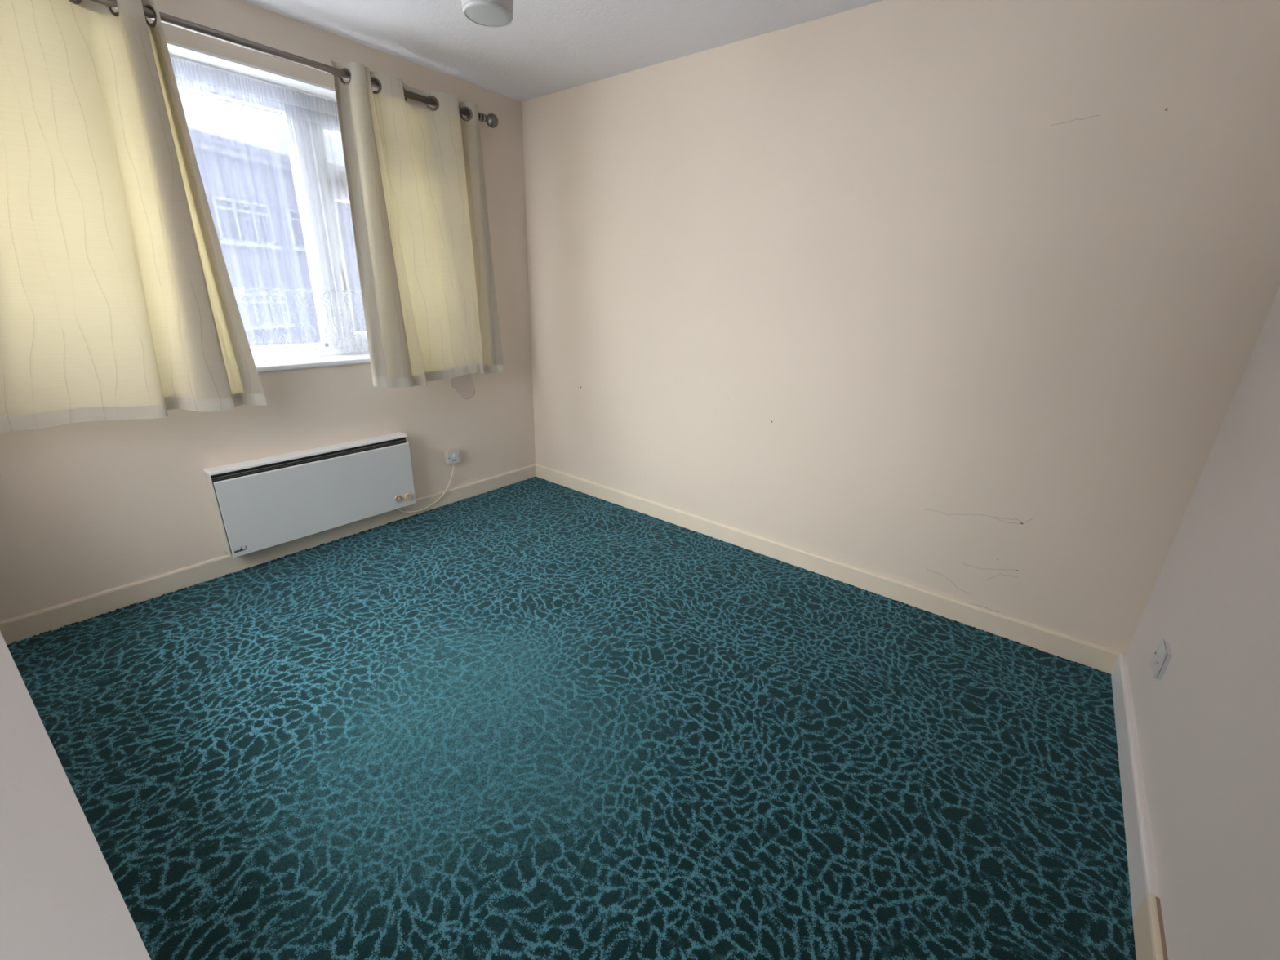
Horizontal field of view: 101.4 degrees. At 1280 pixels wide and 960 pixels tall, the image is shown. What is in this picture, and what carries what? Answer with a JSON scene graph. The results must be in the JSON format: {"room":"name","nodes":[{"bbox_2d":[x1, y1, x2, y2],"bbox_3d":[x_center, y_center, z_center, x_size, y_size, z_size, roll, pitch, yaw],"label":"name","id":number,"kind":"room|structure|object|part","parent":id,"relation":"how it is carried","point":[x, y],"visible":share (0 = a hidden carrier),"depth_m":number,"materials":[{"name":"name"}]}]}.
{"room":"empty bedroom","nodes":[
{"label":"empty bedroom","id":0,"kind":"room"},
{"bbox_2d":[0,631,151,959],"bbox_3d":[-0.920,0.079,0.175,0.170,2.420,0.836,17,25,35],"label":"wall","id":1,"kind":"structure","parent":0,"point":[60,899],"depth_m":0.55,"materials":[{"name":"paint"}]},
{"bbox_2d":[0,0,535,621],"bbox_3d":[-1.730,-0.782,2.631,0.267,2.520,2.806,17,25,35],"label":"wall","id":2,"kind":"structure","parent":0,"point":[87,508],"depth_m":2.37,"materials":[{"name":"beige paint"}]},
{"bbox_2d":[0,464,535,644],"bbox_3d":[-1.610,0.266,2.982,0.016,0.118,2.656,17,25,35],"label":"baseboard","id":3,"kind":"structure","parent":2,"relation":"attached to","point":[22,627],"depth_m":2.44,"materials":[{"name":"beige paint"}]},
{"bbox_2d":[165,40,370,372],"bbox_3d":[-1.766,-1.148,2.398,0.259,1.244,2.120,17,25,35],"label":"window","id":4,"kind":"structure","parent":2,"relation":"in","point":[326,262],"depth_m":2.64,"materials":[{"name":"white plastic"}]},
{"bbox_2d":[169,53,368,359],"bbox_3d":[-1.776,-1.171,2.407,0.026,1.198,1.946,17,25,35],"label":"curtain","id":5,"kind":"object","parent":4,"relation":"hanging from","point":[226,84],"visible":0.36,"depth_m":2.45,"materials":[{"name":"white fabric"}]},
{"bbox_3d":[-1.759,-1.728,2.205,0.026,0.013,1.946,17,25,35],"label":"rail","id":6,"kind":"part","parent":5,"relation":"part of","materials":[{"name":"white plastic"}]},
{"bbox_3d":[-1.777,-1.165,2.409,0.021,1.185,1.910,17,25,35],"label":"net panel","id":7,"kind":"part","parent":5,"relation":"part of","materials":[{"name":"white fabric"}]},
{"bbox_3d":[-1.760,-0.570,2.588,0.199,0.028,2.120,17,25,35],"label":"sill","id":8,"kind":"part","parent":4,"relation":"part of","materials":[{"name":"white paint"}]},
{"bbox_3d":[-1.567,-1.064,2.762,0.029,0.130,0.025,17,25,35],"label":"handle","id":9,"kind":"part","parent":4,"relation":"part of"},
{"bbox_3d":[-1.446,-1.183,2.964,0.071,0.793,0.585,17,25,35],"label":"sash","id":10,"kind":"part","parent":4,"relation":"part of","materials":[{"name":"white plastic"}]},
{"bbox_2d":[89,0,497,128],"bbox_3d":[-1.572,-1.748,2.120,0.125,0.068,2.368,17,25,35],"label":"pole","id":11,"kind":"object","parent":2,"relation":"attached to","point":[491,120],"visible":0.86,"depth_m":2.13,"materials":[{"name":"silver metal"}]},
{"bbox_2d":[0,0,267,432],"bbox_3d":[-1.989,-0.915,1.790,0.128,1.462,0.953,17,25,35],"label":"curtain","id":12,"kind":"object","parent":11,"relation":"hanging from","point":[117,300],"visible":1,"depth_m":1.87,"materials":[{"name":"beige fabric"}]},
{"bbox_2d":[331,59,504,387],"bbox_3d":[-1.121,-1.259,2.809,0.157,1.458,0.844,17,25,35],"label":"curtain","id":13,"kind":"object","parent":11,"relation":"hanging from","point":[415,171],"visible":0.97,"depth_m":2.75,"materials":[{"name":"beige fabric"}]},
{"bbox_2d":[203,431,416,557],"bbox_3d":[-1.648,0.046,2.749,0.118,0.421,0.925,17,25,35],"label":"heater","id":14,"kind":"object","parent":2,"relation":"attached to","point":[260,504],"visible":1,"depth_m":2.65,"materials":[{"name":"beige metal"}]},
{"bbox_3d":[-1.655,-0.149,2.690,0.084,0.015,0.925,17,25,35],"label":"rail","id":15,"kind":"part","parent":14,"relation":"part of","materials":[{"name":"white plastic"}]},
{"bbox_3d":[-1.397,0.108,3.034,0.011,0.044,0.044,17,25,35],"label":"control knob","id":16,"kind":"part","parent":14,"relation":"part of","materials":[{"name":"beige plastic"}]},
{"bbox_3d":[-1.362,0.098,3.073,0.016,0.040,0.040,17,25,35],"label":"control knob","id":17,"kind":"part","parent":14,"relation":"part of","materials":[{"name":"beige plastic"}]},
{"bbox_2d":[444,448,460,465],"bbox_3d":[-1.198,-0.151,3.338,0.051,0.089,0.084,17,25,35],"label":"wall socket","id":18,"kind":"object","parent":2,"relation":"attached to","point":[451,456],"visible":1,"depth_m":3.32,"materials":[{"name":"beige plastic"}]},
{"bbox_2d":[397,463,454,512],"bbox_3d":[-1.323,0.059,3.240,0.018,0.256,0.425,15,24,33],"label":"power cable","id":19,"kind":"object","parent":18,"relation":"attached to","point":[453,464],"visible":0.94,"depth_m":3.33,"materials":[{"name":"white plastic"}]},
{"bbox_2d":[240,0,884,102],"bbox_3d":[-0.454,-1.555,0.996,3.850,0.120,3.650,17,25,35],"label":"ceiling","id":20,"kind":"structure","parent":0,"point":[548,46],"depth_m":2.28,"materials":[{"name":"white paint"}]},
{"bbox_2d":[461,0,513,27],"bbox_3d":[-0.400,-1.413,1.335,0.154,0.374,0.154,17,25,35],"label":"pendant lamp","id":21,"kind":"object","parent":20,"relation":"hanging from","point":[486,13],"visible":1,"depth_m":1.38,"materials":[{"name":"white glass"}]},
{"bbox_2d":[6,475,1136,959],"bbox_3d":[-0.506,0.833,1.788,3.410,0.129,3.370,17,25,35],"label":"floor","id":22,"kind":"structure","parent":0,"point":[535,717],"depth_m":1.61,"materials":[{"name":"teal carpet"}]},
{"bbox_2d":[520,0,1279,653],"bbox_3d":[0.560,-0.742,2.719,3.770,2.520,0.156,17,25,35],"label":"wall","id":23,"kind":"structure","parent":0,"point":[970,301],"depth_m":2.11,"materials":[{"name":"beige paint"}]},
{"bbox_2d":[534,463,1124,674],"bbox_3d":[0.530,0.328,2.993,3.379,0.120,0.016,17,25,35],"label":"baseboard","id":24,"kind":"structure","parent":23,"relation":"attached to","point":[1103,659],"depth_m":2.54,"materials":[{"name":"beige paint"}]},
{"bbox_2d":[1126,286,1279,959],"bbox_3d":[0.859,0.136,0.322,0.127,2.520,3.476,17,25,35],"label":"wall","id":25,"kind":"structure","parent":0,"point":[1208,730],"depth_m":1.21,"materials":[{"name":"paint"}]},
{"bbox_2d":[1111,653,1168,959],"bbox_3d":[0.944,1.082,0.945,0.021,0.122,2.916,17,25,35],"label":"baseboard","id":26,"kind":"structure","parent":25,"relation":"attached to","point":[1141,865],"depth_m":1.36,"materials":[{"name":"white paint"}]},
{"bbox_2d":[1150,639,1172,679],"bbox_3d":[1.574,0.541,1.584,0.021,0.092,0.090,17,25,35],"label":"wall socket","id":27,"kind":"object","parent":25,"relation":"attached to","point":[1162,657],"visible":1,"depth_m":1.56,"materials":[{"name":"white plastic"}]},
{"bbox_2d":[1154,652,1159,663],"bbox_3d":[1.568,0.540,1.590,0.002,0.028,0.024,17,25,35],"label":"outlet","id":28,"kind":"object","parent":27,"relation":"attached to","point":[1157,655],"depth_m":1.59,"materials":[{"name":"white plastic"}]},
{"label":"outside","id":29,"kind":"structure","parent":0,"visible":0},
{"bbox_3d":[-14.214,-2.613,10.976,29.700,0.200,55.000,17,25,35],"label":"pavement","id":30,"kind":"object","parent":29,"visible":0},
{"bbox_2d":[187,127,366,346],"bbox_3d":[-11.546,-4.958,11.221,6.380,4.200,28.400,7,20,13],"label":"house","id":31,"kind":"structure","parent":30,"relation":"on","point":[246,252],"depth_m":11.54,"materials":[{"name":"grey brick"}]},
{"bbox_3d":[-8.390,-5.471,11.120,0.020,0.720,1.180,7,20,13],"label":"pane","id":32,"kind":"part","parent":31,"relation":"part of","materials":[{"name":"clear glass"}]},
{"bbox_3d":[-8.442,-3.817,11.719,0.020,0.600,1.180,7,20,13],"label":"pane","id":33,"kind":"part","parent":31,"relation":"part of","materials":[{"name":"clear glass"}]},
{"bbox_3d":[-7.963,-6.025,12.686,0.020,0.720,1.150,7,20,13],"label":"pane","id":34,"kind":"part","parent":31,"relation":"part of","materials":[{"name":"clear glass"}]}
]}

